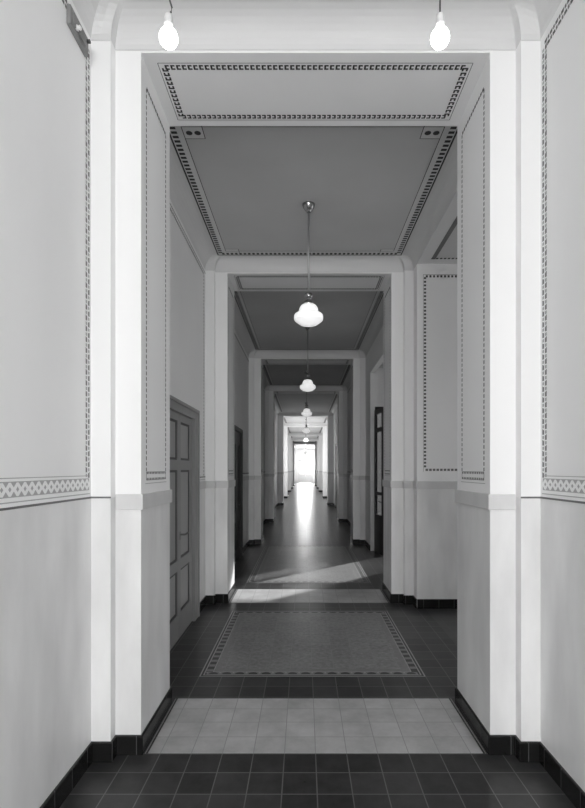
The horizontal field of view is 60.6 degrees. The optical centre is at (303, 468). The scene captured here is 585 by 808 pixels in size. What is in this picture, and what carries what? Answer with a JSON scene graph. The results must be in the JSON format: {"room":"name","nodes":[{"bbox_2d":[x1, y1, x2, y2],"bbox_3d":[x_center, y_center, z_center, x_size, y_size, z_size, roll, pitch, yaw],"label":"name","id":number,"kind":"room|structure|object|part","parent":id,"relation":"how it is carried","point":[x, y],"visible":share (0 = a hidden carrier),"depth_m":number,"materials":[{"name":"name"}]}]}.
{"room":"building corridor","nodes":[
{"label":"building corridor","id":0,"kind":"room"},
{"bbox_2d":[0,0,276,807],"bbox_3d":[-1.247,-0.575,27.000,0.096,4.450,70.400,0,0,0],"label":"wall","id":1,"kind":"structure","parent":0,"point":[45,75],"depth_m":2.37,"materials":[{"name":"paint"}]},
{"bbox_2d":[67,4,90,56],"bbox_3d":[-1.178,-2.305,2.635,0.050,0.100,0.210,0,0,0],"label":"board","id":2,"kind":"object","parent":1,"relation":"attached to","point":[73,23],"visible":1,"depth_m":2.60,"materials":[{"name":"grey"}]},
{"bbox_2d":[40,503,277,807],"bbox_3d":[-1.198,1.597,27.000,0.019,0.113,69.998,0,0,0],"label":"baseboard","id":3,"kind":"structure","parent":1,"relation":"attached to","point":[72,777],"depth_m":2.57,"materials":[{"name":"tile"}]},
{"bbox_2d":[170,395,199,649],"bbox_3d":[-1.207,0.500,4.848,0.112,2.299,1.525,0,0,0],"label":"door","id":4,"kind":"structure","parent":1,"relation":"in","point":[184,419],"depth_m":5.04,"materials":[{"name":"grey paint"}]},
{"bbox_3d":[-1.231,-0.276,4.592,0.024,0.378,0.386,0,0,0],"label":"panel","id":5,"kind":"part","parent":4,"relation":"part of","materials":[{"name":"grey paint"}]},
{"bbox_3d":[-1.231,0.445,4.592,0.024,0.870,0.386,0,0,0],"label":"panel","id":6,"kind":"part","parent":4,"relation":"part of","materials":[{"name":"grey paint"}]},
{"bbox_3d":[-1.231,1.192,4.592,0.024,0.424,0.386,0,0,0],"label":"panel","id":7,"kind":"part","parent":4,"relation":"part of","materials":[{"name":"grey paint"}]},
{"bbox_3d":[-1.231,-0.276,5.105,0.024,0.378,0.386,0,0,0],"label":"panel","id":8,"kind":"part","parent":4,"relation":"part of","materials":[{"name":"grey paint"}]},
{"bbox_3d":[-1.231,0.445,5.105,0.024,0.870,0.386,0,0,0],"label":"panel","id":9,"kind":"part","parent":4,"relation":"part of","materials":[{"name":"grey paint"}]},
{"bbox_3d":[-1.231,1.192,5.105,0.024,0.424,0.386,0,0,0],"label":"panel","id":10,"kind":"part","parent":4,"relation":"part of","materials":[{"name":"grey paint"}]},
{"bbox_2d":[234,425,242,562],"bbox_3d":[-1.207,0.453,8.930,0.112,2.394,1.268,0,0,0],"label":"door","id":11,"kind":"structure","parent":1,"relation":"in","point":[238,433],"depth_m":9.32,"materials":[{"name":"paint"}]},
{"bbox_3d":[-1.231,0.175,8.673,0.024,1.250,0.388,0,0,0],"label":"panel","id":12,"kind":"part","parent":11,"relation":"part of","materials":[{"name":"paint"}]},
{"bbox_3d":[-1.231,0.175,9.187,0.024,1.250,0.388,0,0,0],"label":"panel","id":13,"kind":"part","parent":11,"relation":"part of","materials":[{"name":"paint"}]},
{"bbox_3d":[-1.231,1.200,9.187,0.024,0.500,0.388,0,0,0],"label":"panel","id":14,"kind":"part","parent":11,"relation":"part of","materials":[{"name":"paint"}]},
{"bbox_2d":[200,472,277,488],"bbox_3d":[-1.200,0.190,32.794,0.017,0.090,58.411,0,0,0],"label":"rail","id":15,"kind":"object","parent":1,"relation":"attached to","point":[202,483],"visible":0.14,"depth_m":6.04,"materials":[{"name":"paint"}]},
{"bbox_2d":[294,449,314,481],"bbox_3d":[0.067,-0.575,62.150,2.724,4.450,0.300,0,0,0],"label":"wall","id":16,"kind":"structure","parent":0,"point":[297,452],"depth_m":62.00,"materials":[{"name":"paint"}]},
{"bbox_2d":[298,456,312,481],"bbox_3d":[0.187,0.000,62.150,1.860,3.300,0.120,0,0,0],"label":"door","id":17,"kind":"structure","parent":16,"relation":"in","point":[301,477],"depth_m":62.12,"materials":[{"name":"white paint"}]},
{"bbox_2d":[294,444,314,448],"bbox_3d":[0.067,-2.614,55.560,2.724,0.372,12.920,0,0,0],"label":"ceiling","id":18,"kind":"structure","parent":0,"point":[296,446],"depth_m":57.33,"materials":[{"name":"paint"}]},
{"bbox_2d":[291,436,318,439],"bbox_3d":[0.067,-2.614,39.360,2.724,0.372,5.320,0,0,0],"label":"ceiling","id":19,"kind":"structure","parent":0,"point":[292,437],"depth_m":40.95,"materials":[{"name":"paint"}]},
{"bbox_2d":[293,441,316,443],"bbox_3d":[0.067,-2.614,45.560,2.724,0.372,5.920,0,0,0],"label":"ceiling","id":20,"kind":"structure","parent":0,"point":[294,442],"depth_m":48.43,"materials":[{"name":"paint"}]},
{"bbox_2d":[284,417,326,425],"bbox_3d":[0.067,-2.614,25.780,2.724,0.372,4.960,0,0,0],"label":"ceiling","id":21,"kind":"structure","parent":0,"point":[288,421],"depth_m":27.16,"materials":[{"name":"paint"}]},
{"bbox_2d":[288,427,322,434],"bbox_3d":[0.067,-2.614,32.480,2.724,0.372,7.280,0,0,0],"label":"ceiling","id":22,"kind":"structure","parent":0,"point":[291,430],"depth_m":34.37,"materials":[{"name":"paint"}]},
{"bbox_2d":[275,394,336,414],"bbox_3d":[0.067,-2.614,19.400,2.724,0.372,6.640,0,0,0],"label":"ceiling","id":23,"kind":"structure","parent":0,"point":[285,404],"depth_m":19.70,"materials":[{"name":"paint"}]},
{"bbox_2d":[303,402,309,432],"bbox_3d":[0.087,-1.983,19.400,0.283,1.186,0.283,0,0,0],"label":"pendant lamp","id":24,"kind":"object","parent":23,"relation":"hanging from","point":[306,430],"visible":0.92,"depth_m":19.32,"materials":[{"name":"white glass"}]},
{"bbox_2d":[263,365,350,389],"bbox_3d":[0.067,-2.614,13.525,2.724,0.372,3.950,0,0,0],"label":"ceiling","id":25,"kind":"structure","parent":0,"point":[275,377],"depth_m":13.95,"materials":[{"name":"paint"}]},
{"bbox_2d":[301,372,311,416],"bbox_3d":[0.072,-1.983,13.300,0.283,1.186,0.283,0,0,0],"label":"pendant lamp","id":26,"kind":"object","parent":25,"relation":"hanging from","point":[306,412],"visible":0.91,"depth_m":13.24,"materials":[{"name":"white glass"}]},
{"bbox_3d":[0.072,-1.498,13.300,0.283,0.215,0.283,0,0,0],"label":"lamp shade","id":27,"kind":"part","parent":26,"relation":"part of","materials":[{"name":"white glass"}]},
{"bbox_2d":[234,291,382,357],"bbox_3d":[0.067,-2.614,8.867,2.724,0.372,4.205,0,0,0],"label":"ceiling","id":28,"kind":"structure","parent":0,"point":[265,325],"depth_m":8.87,"materials":[{"name":"paint"}]},
{"bbox_2d":[300,327,315,391],"bbox_3d":[0.067,-1.983,9.000,0.283,1.186,0.283,0,0,0],"label":"pendant lamp","id":29,"kind":"object","parent":28,"relation":"hanging from","point":[307,385],"visible":0.96,"depth_m":8.94,"materials":[{"name":"white glass"}]},
{"bbox_3d":[0.067,-2.120,9.000,0.020,0.800,0.020,0,0,0],"label":"rod","id":30,"kind":"part","parent":29,"relation":"part of","materials":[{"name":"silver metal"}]},
{"bbox_3d":[0.067,-1.498,9.000,0.283,0.215,0.283,0,0,0],"label":"lamp shade","id":31,"kind":"part","parent":29,"relation":"part of","materials":[{"name":"white glass"}]},
{"bbox_2d":[170,126,456,271],"bbox_3d":[1.886,-2.612,4.841,6.362,0.375,2.688,0,0,0],"label":"ceiling","id":32,"kind":"structure","parent":0,"point":[380,194],"depth_m":4.70,"materials":[{"name":"paint"}]},
{"bbox_2d":[294,201,322,326],"bbox_3d":[0.045,-1.983,4.870,0.283,1.186,0.283,0,0,0],"label":"pendant lamp","id":33,"kind":"object","parent":32,"relation":"hanging from","point":[308,315],"visible":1,"depth_m":4.82,"materials":[{"name":"white glass"}]},
{"bbox_3d":[0.045,-1.498,4.870,0.283,0.215,0.283,0,0,0],"label":"lamp shade","id":34,"kind":"part","parent":33,"relation":"part of","materials":[{"name":"white glass"}]},
{"bbox_3d":[0.045,-2.120,4.870,0.020,0.800,0.020,0,0,0],"label":"rod","id":35,"kind":"part","parent":33,"relation":"part of","materials":[{"name":"silver metal"}]},
{"bbox_2d":[72,0,561,48],"bbox_3d":[0.067,-2.614,-2.551,2.724,0.372,10.937,0,0,0],"label":"ceiling","id":36,"kind":"structure","parent":0,"point":[129,24],"depth_m":2.84,"materials":[{"name":"paint"}]},
{"bbox_2d":[159,0,177,49],"bbox_3d":[-0.650,-2.302,2.400,0.088,0.550,0.088,0,0,19],"label":"bulb","id":37,"kind":"object","parent":36,"relation":"hanging from","point":[168,37],"visible":1,"depth_m":2.38,"materials":[{"name":"white glass"}]},
{"bbox_2d":[164,12,172,26],"bbox_3d":[-0.650,-2.155,2.400,0.045,0.064,0.045,0,0,0],"label":"socket","id":38,"kind":"object","parent":37,"relation":"attached to","point":[168,17],"depth_m":2.38,"materials":[{"name":"white ceramic"}]},
{"bbox_3d":[-0.650,-2.077,2.400,0.089,0.100,0.089,0,0,0],"label":"glass bulb","id":39,"kind":"part","parent":37,"relation":"part of","materials":[{"name":"white glass"}]},
{"bbox_2d":[431,0,449,49],"bbox_3d":[0.653,-2.302,2.400,0.088,0.550,0.088,0,0,19],"label":"bulb","id":40,"kind":"object","parent":36,"relation":"hanging from","point":[440,35],"visible":1,"depth_m":2.38,"materials":[{"name":"white glass"}]},
{"bbox_2d":[435,12,444,26],"bbox_3d":[0.653,-2.155,2.400,0.045,0.064,0.045,0,0,0],"label":"socket","id":41,"kind":"object","parent":40,"relation":"attached to","point":[440,16],"depth_m":2.38,"materials":[{"name":"white ceramic"}]},
{"bbox_3d":[0.653,-2.077,2.400,0.089,0.100,0.089,0,0,0],"label":"glass bulb","id":42,"kind":"part","parent":40,"relation":"part of","materials":[{"name":"white glass"}]},
{"bbox_2d":[60,482,575,807],"bbox_3d":[1.886,1.709,27.000,6.362,0.122,70.400,0,0,0],"label":"floor","id":43,"kind":"structure","parent":0,"point":[309,687],"depth_m":3.49,"materials":[{"name":"tile"}]},
{"bbox_2d":[291,440,318,488],"bbox_3d":[0.067,-0.569,42.310,2.664,4.443,0.788,0,0,0],"label":"archway","id":44,"kind":"object","parent":43,"relation":"on","point":[317,487],"visible":0.52,"depth_m":42.00,"materials":[{"name":"paint"}]},
{"bbox_2d":[293,444,316,485],"bbox_3d":[0.067,-0.569,48.810,2.664,4.443,0.788,0,0,0],"label":"archway","id":45,"kind":"object","parent":43,"relation":"on","point":[293,444],"visible":0.36,"depth_m":48.50,"materials":[{"name":"paint"}]},
{"bbox_2d":[277,415,333,504],"bbox_3d":[0.067,-0.569,23.010,2.664,4.443,0.788,0,0,0],"label":"archway","id":46,"kind":"object","parent":43,"relation":"on","point":[280,418],"visible":0.68,"depth_m":22.70,"materials":[{"name":"paint"}]},
{"bbox_2d":[284,426,326,497],"bbox_3d":[0.067,-0.569,28.550,2.664,4.443,0.788,0,0,0],"label":"archway","id":47,"kind":"object","parent":43,"relation":"on","point":[324,472],"visible":0.62,"depth_m":28.24,"materials":[{"name":"paint"}]},
{"bbox_2d":[288,435,322,491],"bbox_3d":[0.067,-0.569,36.410,2.664,4.443,0.788,0,0,0],"label":"archway","id":48,"kind":"object","parent":43,"relation":"on","point":[289,436],"visible":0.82,"depth_m":36.10,"materials":[{"name":"paint"}]},
{"bbox_2d":[265,390,346,522],"bbox_3d":[0.067,-0.569,15.790,2.664,4.443,0.788,0,0,0],"label":"archway","id":49,"kind":"object","parent":43,"relation":"on","point":[269,394],"visible":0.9,"depth_m":15.48,"materials":[{"name":"paint"}]},
{"bbox_3d":[0.067,1.597,15.790,2.664,0.113,0.788,0,0,0],"label":"skirting","id":50,"kind":"part","parent":49,"relation":"part of","materials":[{"name":"tile"}]},
{"bbox_3d":[0.067,0.190,15.790,2.664,0.090,0.786,0,0,0],"label":"dado rail","id":51,"kind":"part","parent":49,"relation":"part of","materials":[{"name":"paint"}]},
{"bbox_2d":[249,357,364,544],"bbox_3d":[0.067,-0.569,11.260,2.664,4.443,0.788,0,0,0],"label":"archway","id":52,"kind":"object","parent":43,"relation":"on","point":[256,476],"visible":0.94,"depth_m":10.95,"materials":[{"name":"paint"}]},
{"bbox_3d":[0.067,1.597,11.260,2.664,0.113,0.788,0,0,0],"label":"skirting","id":53,"kind":"part","parent":52,"relation":"part of","materials":[{"name":"tile"}]},
{"bbox_3d":[0.067,0.190,11.260,2.664,0.090,0.786,0,0,0],"label":"dado rail","id":54,"kind":"part","parent":52,"relation":"part of","materials":[{"name":"paint"}]},
{"bbox_2d":[205,270,413,604],"bbox_3d":[0.067,-0.569,6.475,2.664,4.443,0.788,0,0,0],"label":"archway","id":55,"kind":"object","parent":43,"relation":"on","point":[397,288],"visible":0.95,"depth_m":6.17,"materials":[{"name":"paint"}]},
{"bbox_3d":[0.067,1.597,6.475,2.664,0.113,0.788,0,0,0],"label":"skirting","id":56,"kind":"part","parent":55,"relation":"part of","materials":[{"name":"tile"}]},
{"bbox_3d":[0.067,0.190,6.475,2.664,0.090,0.786,0,0,0],"label":"dado rail","id":57,"kind":"part","parent":55,"relation":"part of","materials":[{"name":"paint"}]},
{"bbox_3d":[0.067,1.654,6.513,1.980,0.012,0.695,0,0,0],"label":"threshold panel","id":58,"kind":"part","parent":43,"relation":"part of","materials":[{"name":"tile"}]},
{"bbox_3d":[0.067,1.654,3.244,1.980,0.012,0.695,0,0,0],"label":"threshold panel","id":59,"kind":"part","parent":43,"relation":"part of","materials":[{"name":"tile"}]},
{"bbox_2d":[91,39,540,761],"bbox_3d":[0.067,-0.569,3.207,2.664,4.443,0.788,0,0,0],"label":"archway","id":60,"kind":"object","parent":43,"relation":"on","point":[491,96],"visible":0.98,"depth_m":2.90,"materials":[{"name":"paint"}]},
{"bbox_3d":[0.067,1.597,3.207,2.664,0.113,0.788,0,0,0],"label":"skirting","id":61,"kind":"part","parent":60,"relation":"part of","materials":[{"name":"tile"}]},
{"bbox_3d":[0.067,0.190,3.177,2.538,0.090,0.708,0,0,0],"label":"dado rail","id":62,"kind":"part","parent":60,"relation":"part of","materials":[{"name":"paint"}]},
{"bbox_2d":[370,368,382,550],"bbox_3d":[2.578,-0.225,10.179,2.479,3.750,0.202,0,0,0],"label":"wall","id":63,"kind":"structure","parent":0,"point":[376,379],"depth_m":10.08,"materials":[{"name":"paint"}]},
{"bbox_2d":[374,407,382,554],"bbox_3d":[2.501,0.195,9.845,2.173,2.910,0.790,0,0,0],"label":"door","id":64,"kind":"structure","parent":63,"relation":"in","point":[378,519],"depth_m":9.85,"materials":[{"name":"paint"}]},
{"bbox_2d":[417,264,456,598],"bbox_3d":[3.203,-0.439,5.998,3.729,4.178,0.163,0,0,0],"label":"wall","id":65,"kind":"structure","parent":0,"point":[436,283],"depth_m":5.92,"materials":[{"name":"paint"}]},
{"bbox_2d":[417,599,456,608],"bbox_3d":[3.203,1.597,5.917,3.728,0.113,0.026,0,0,0],"label":"baseboard","id":66,"kind":"structure","parent":65,"relation":"attached to","point":[421,603],"depth_m":5.90,"materials":[{"name":"tile"}]},
{"bbox_2d":[417,481,456,488],"bbox_3d":[3.203,0.190,5.918,3.728,0.090,0.024,0,0,0],"label":"rail","id":67,"kind":"object","parent":65,"relation":"attached to","point":[420,484],"visible":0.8,"depth_m":5.91,"materials":[{"name":"paint"}]},
{"bbox_2d":[334,0,584,791],"bbox_3d":[1.381,-0.575,27.000,0.096,4.450,70.400,0,0,0],"label":"wall","id":68,"kind":"structure","parent":0,"point":[562,44],"depth_m":2.59,"materials":[{"name":"paint"}]},
{"bbox_2d":[335,443,336,508],"bbox_3d":[1.357,0.300,20.250,0.080,2.700,1.500,0,0,0],"label":"door","id":69,"kind":"structure","parent":68,"relation":"in","point":[336,443],"depth_m":20.72,"materials":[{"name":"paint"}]},
{"bbox_2d":[322,471,416,488],"bbox_3d":[1.333,0.190,32.794,0.017,0.090,58.411,0,0,0],"label":"rail","id":70,"kind":"object","parent":68,"relation":"attached to","point":[348,475],"visible":0.3,"depth_m":10.11,"materials":[{"name":"paint"}]},
{"bbox_2d":[322,490,584,807],"bbox_3d":[1.333,1.597,27.000,0.019,0.113,69.998,0,0,0],"label":"baseboard","id":71,"kind":"structure","parent":68,"relation":"attached to","point":[571,789],"depth_m":2.59,"materials":[{"name":"tile"}]},
{"label":"outside","id":72,"kind":"structure","parent":0,"visible":0},
{"bbox_3d":[30.758,1.890,39.000,58.618,0.220,102.000,0,0,0],"label":"courtyard","id":73,"kind":"object","parent":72,"visible":0},
{"bbox_2d":[377,413,380,511],"bbox_3d":[11.867,-1.000,20.700,20.400,5.900,0.400,0,0,0],"label":"wall","id":74,"kind":"structure","parent":73,"relation":"on","point":[378,415],"depth_m":20.50,"materials":[{"name":"grey paint"}]}
]}

